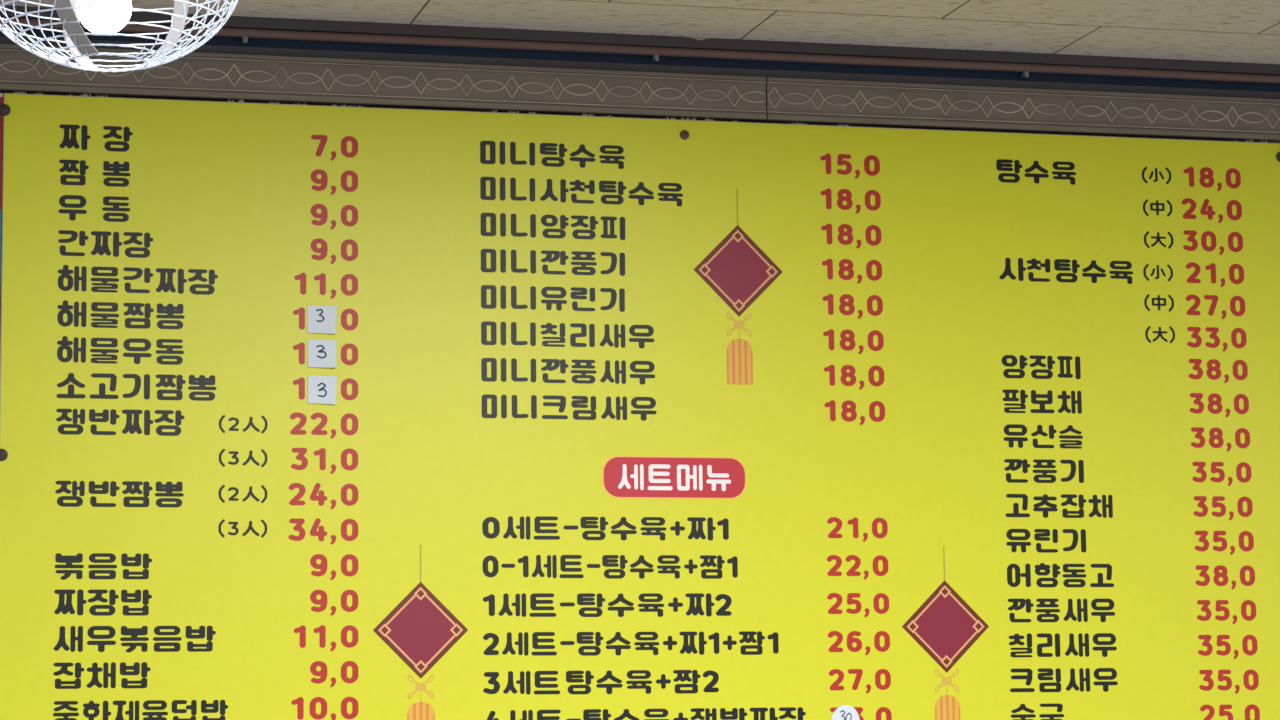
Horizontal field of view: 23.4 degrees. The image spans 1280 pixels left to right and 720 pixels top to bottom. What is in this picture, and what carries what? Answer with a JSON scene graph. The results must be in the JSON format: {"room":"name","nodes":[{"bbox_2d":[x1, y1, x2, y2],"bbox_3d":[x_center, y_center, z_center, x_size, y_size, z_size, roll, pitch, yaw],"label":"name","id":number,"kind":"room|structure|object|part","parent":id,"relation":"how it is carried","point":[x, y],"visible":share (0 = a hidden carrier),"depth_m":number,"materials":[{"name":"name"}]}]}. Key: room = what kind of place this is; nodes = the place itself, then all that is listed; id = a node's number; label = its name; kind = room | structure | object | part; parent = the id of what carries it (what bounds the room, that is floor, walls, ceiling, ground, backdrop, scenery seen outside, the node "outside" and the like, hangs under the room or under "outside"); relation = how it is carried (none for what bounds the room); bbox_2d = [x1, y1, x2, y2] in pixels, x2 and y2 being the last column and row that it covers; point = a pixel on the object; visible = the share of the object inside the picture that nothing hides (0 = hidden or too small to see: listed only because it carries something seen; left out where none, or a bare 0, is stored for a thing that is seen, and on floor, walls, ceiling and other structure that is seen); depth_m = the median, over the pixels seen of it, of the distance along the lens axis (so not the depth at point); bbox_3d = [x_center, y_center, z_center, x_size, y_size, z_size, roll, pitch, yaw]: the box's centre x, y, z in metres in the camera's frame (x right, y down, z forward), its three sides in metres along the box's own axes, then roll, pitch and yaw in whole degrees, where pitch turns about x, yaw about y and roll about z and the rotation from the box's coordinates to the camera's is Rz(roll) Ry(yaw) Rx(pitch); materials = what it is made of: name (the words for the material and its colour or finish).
{"room":"chinese restaurant","nodes":[
{"label":"chinese restaurant","id":0,"kind":"room"},
{"bbox_2d":[0,93,3,322],"bbox_3d":[0.136,0.729,5.456,7.400,2.760,0.125,1,-7,-14],"label":"wall","id":1,"kind":"structure","parent":0,"point":[3,93],"depth_m":5.20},
{"bbox_2d":[0,93,2,267],"bbox_3d":[-1.374,0.212,5.032,0.645,1.340,0.008,1,-7,-14],"label":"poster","id":2,"kind":"object","parent":1,"relation":"attached to","point":[1,94],"visible":1,"depth_m":5.17,"materials":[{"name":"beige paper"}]},
{"bbox_2d":[0,44,766,122],"bbox_3d":[-1.513,-0.499,5.093,3.579,0.076,0.047,1,-7,-14],"label":"trim","id":3,"kind":"structure","parent":1,"relation":"attached to","point":[196,76],"depth_m":5.36,"materials":[{"name":"brown wood"}]},
{"bbox_2d":[0,5,1279,98],"bbox_3d":[0.142,-0.535,5.530,7.000,0.071,0.039,1,-7,-14],"label":"trim","id":4,"kind":"structure","parent":1,"relation":"attached to","point":[216,44],"depth_m":5.50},
{"bbox_2d":[0,93,1279,719],"bbox_3d":[0.070,0.240,5.402,2.333,1.340,0.010,1,-7,-14],"label":"menu board","id":5,"kind":"object","parent":1,"relation":"attached to","point":[630,418],"visible":1,"depth_m":5.39,"materials":[{"name":"yellow plastic"}]},
{"bbox_2d":[0,449,7,460],"bbox_3d":[-1.054,0.156,5.112,0.021,0.021,0.010,1,-7,-14],"label":"screw","id":6,"kind":"object","parent":5,"relation":"attached to","point":[3,453],"visible":1,"depth_m":5.11,"materials":[{"name":"grey metal"}]},
{"bbox_2d":[0,104,9,115],"bbox_3d":[-1.064,-0.419,5.181,0.021,0.021,0.010,1,-7,-14],"label":"screw","id":7,"kind":"object","parent":5,"relation":"attached to","point":[4,108],"visible":1,"depth_m":5.18,"materials":[{"name":"grey metal"}]},
{"bbox_2d":[307,305,336,333],"bbox_3d":[-0.542,-0.069,5.274,0.050,0.048,0.006,2,-7,-14],"label":"price patch","id":8,"kind":"object","parent":5,"relation":"attached to","point":[320,319],"visible":1,"depth_m":5.28,"materials":[{"name":"white paper"}]},
{"bbox_2d":[308,375,336,403],"bbox_3d":[-0.540,0.051,5.260,0.049,0.048,0.005,3,-7,-14],"label":"price patch","id":9,"kind":"object","parent":5,"relation":"attached to","point":[321,389],"visible":1,"depth_m":5.26,"materials":[{"name":"white paper"}]},
{"bbox_2d":[308,340,336,367],"bbox_3d":[-0.540,-0.011,5.267,0.049,0.048,0.007,1,-7,-14],"label":"price patch","id":10,"kind":"object","parent":5,"relation":"attached to","point":[321,353],"visible":1,"depth_m":5.27,"materials":[{"name":"white paper"}]},
{"bbox_3d":[-0.432,0.458,5.241,0.023,0.023,0.001,1,-7,-14],"label":"corner frame","id":11,"kind":"part","parent":5,"relation":"part of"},
{"bbox_3d":[-0.374,0.347,5.270,0.002,0.065,0.001,1,-7,-14],"label":"hanging cord","id":12,"kind":"part","parent":5,"relation":"part of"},
{"bbox_3d":[-0.371,0.520,5.249,0.023,0.023,0.001,1,-7,-14],"label":"corner frame","id":13,"kind":"part","parent":5,"relation":"part of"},
{"bbox_3d":[-0.373,0.397,5.263,0.023,0.023,0.001,1,-7,-14],"label":"corner frame","id":14,"kind":"part","parent":5,"relation":"part of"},
{"bbox_3d":[-0.312,0.460,5.271,0.023,0.023,0.001,1,-7,-14],"label":"corner frame","id":15,"kind":"part","parent":5,"relation":"part of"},
{"bbox_3d":[0.070,0.240,5.403,2.333,1.340,0.008,1,-7,-14],"label":"panel","id":16,"kind":"part","parent":5,"relation":"part of","materials":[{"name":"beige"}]},
{"bbox_2d":[680,130,688,139],"bbox_3d":[0.080,-0.399,5.475,0.017,0.017,0.010,1,-7,-14],"label":"screw","id":17,"kind":"object","parent":5,"relation":"attached to","point":[684,134],"visible":1,"depth_m":5.47,"materials":[{"name":"grey metal"}]},
{"bbox_3d":[0.114,-0.159,5.458,0.023,0.023,0.001,1,-7,-14],"label":"corner frame","id":18,"kind":"part","parent":5,"relation":"part of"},
{"bbox_3d":[0.173,-0.270,5.488,0.002,0.067,0.001,1,-7,-14],"label":"hanging cord","id":19,"kind":"part","parent":5,"relation":"part of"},
{"bbox_3d":[0.173,-0.219,5.481,0.023,0.023,0.001,1,-7,-14],"label":"corner frame","id":20,"kind":"part","parent":5,"relation":"part of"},
{"bbox_3d":[0.175,-0.097,5.466,0.023,0.023,0.001,1,-7,-14],"label":"corner frame","id":21,"kind":"part","parent":5,"relation":"part of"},
{"bbox_3d":[0.234,-0.157,5.489,0.023,0.023,0.001,1,-7,-14],"label":"corner frame","id":22,"kind":"part","parent":5,"relation":"part of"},
{"bbox_2d":[831,705,859,719],"bbox_3d":[0.360,0.634,5.423,0.053,0.060,0.001,1,-7,-14],"label":"price sticker","id":23,"kind":"object","parent":5,"relation":"attached to","point":[844,712],"visible":1,"depth_m":5.42,"materials":[{"name":"white paper"}]},
{"bbox_3d":[0.483,0.472,5.476,0.023,0.023,0.001,1,-7,-14],"label":"corner frame","id":24,"kind":"part","parent":5,"relation":"part of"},
{"bbox_3d":[0.541,0.362,5.505,0.002,0.063,0.001,1,-7,-14],"label":"hanging cord","id":25,"kind":"part","parent":5,"relation":"part of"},
{"bbox_3d":[0.542,0.411,5.498,0.023,0.023,0.001,1,-7,-14],"label":"corner frame","id":26,"kind":"part","parent":5,"relation":"part of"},
{"bbox_3d":[0.543,0.534,5.484,0.023,0.023,0.001,1,-7,-14],"label":"corner frame","id":27,"kind":"part","parent":5,"relation":"part of","materials":[{"name":"plastic"}]},
{"bbox_3d":[0.602,0.474,5.506,0.023,0.023,0.001,1,-7,-14],"label":"corner frame","id":28,"kind":"part","parent":5,"relation":"part of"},
{"bbox_2d":[1276,152,1279,161],"bbox_3d":[1.195,-0.379,5.761,0.020,0.020,0.010,1,-7,-14],"label":"screw","id":29,"kind":"object","parent":5,"relation":"attached to","point":[1278,153],"visible":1,"depth_m":5.76,"materials":[{"name":"grey metal"}]},
{"bbox_2d":[0,17,1279,83],"bbox_3d":[0.144,-0.539,5.522,6.900,0.026,0.023,1,-7,-14],"label":"pipe","id":30,"kind":"object","parent":1,"relation":"attached to","point":[245,33],"visible":0.98,"depth_m":5.50,"materials":[{"name":"brown wood"}]},
{"bbox_2d":[14,92,1267,142],"bbox_3d":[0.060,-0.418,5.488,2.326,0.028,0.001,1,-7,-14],"label":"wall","id":31,"kind":"structure","parent":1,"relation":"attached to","point":[14,92],"depth_m":5.42,"materials":[{"name":"black"}]},
{"bbox_2d":[761,77,1279,142],"bbox_3d":[1.878,-0.433,5.962,3.419,0.076,0.047,1,-7,-14],"label":"trim","id":32,"kind":"structure","parent":1,"relation":"attached to","point":[788,100],"depth_m":5.64,"materials":[{"name":"brown wood"}]},
{"bbox_2d":[0,0,1279,63],"bbox_3d":[0.846,-0.939,2.811,7.400,0.060,5.960,1,-7,-14],"label":"ceiling","id":33,"kind":"structure","parent":0,"point":[1241,31],"depth_m":5.37,"materials":[{"name":"tile"}]},
{"bbox_2d":[0,0,237,71],"bbox_3d":[-0.644,-0.565,3.752,0.324,0.421,0.324,-5,-8,31],"label":"pendant lamp","id":34,"kind":"object","parent":33,"relation":"hanging from","point":[101,17],"visible":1,"depth_m":3.71,"materials":[{"name":"white metal"}]},
{"bbox_3d":[-0.647,-0.430,3.735,0.066,0.075,0.066,1,-7,-14],"label":"bulb","id":35,"kind":"part","parent":34,"relation":"part of","materials":[{"name":"white glass"}]},
{"bbox_2d":[681,36,710,39],"bbox_3d":[0.100,-0.571,5.503,0.056,0.005,0.003,1,-7,-14],"label":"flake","id":36,"kind":"object","parent":33,"relation":"attached to","point":[696,38],"visible":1,"depth_m":5.50,"materials":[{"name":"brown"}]}
]}

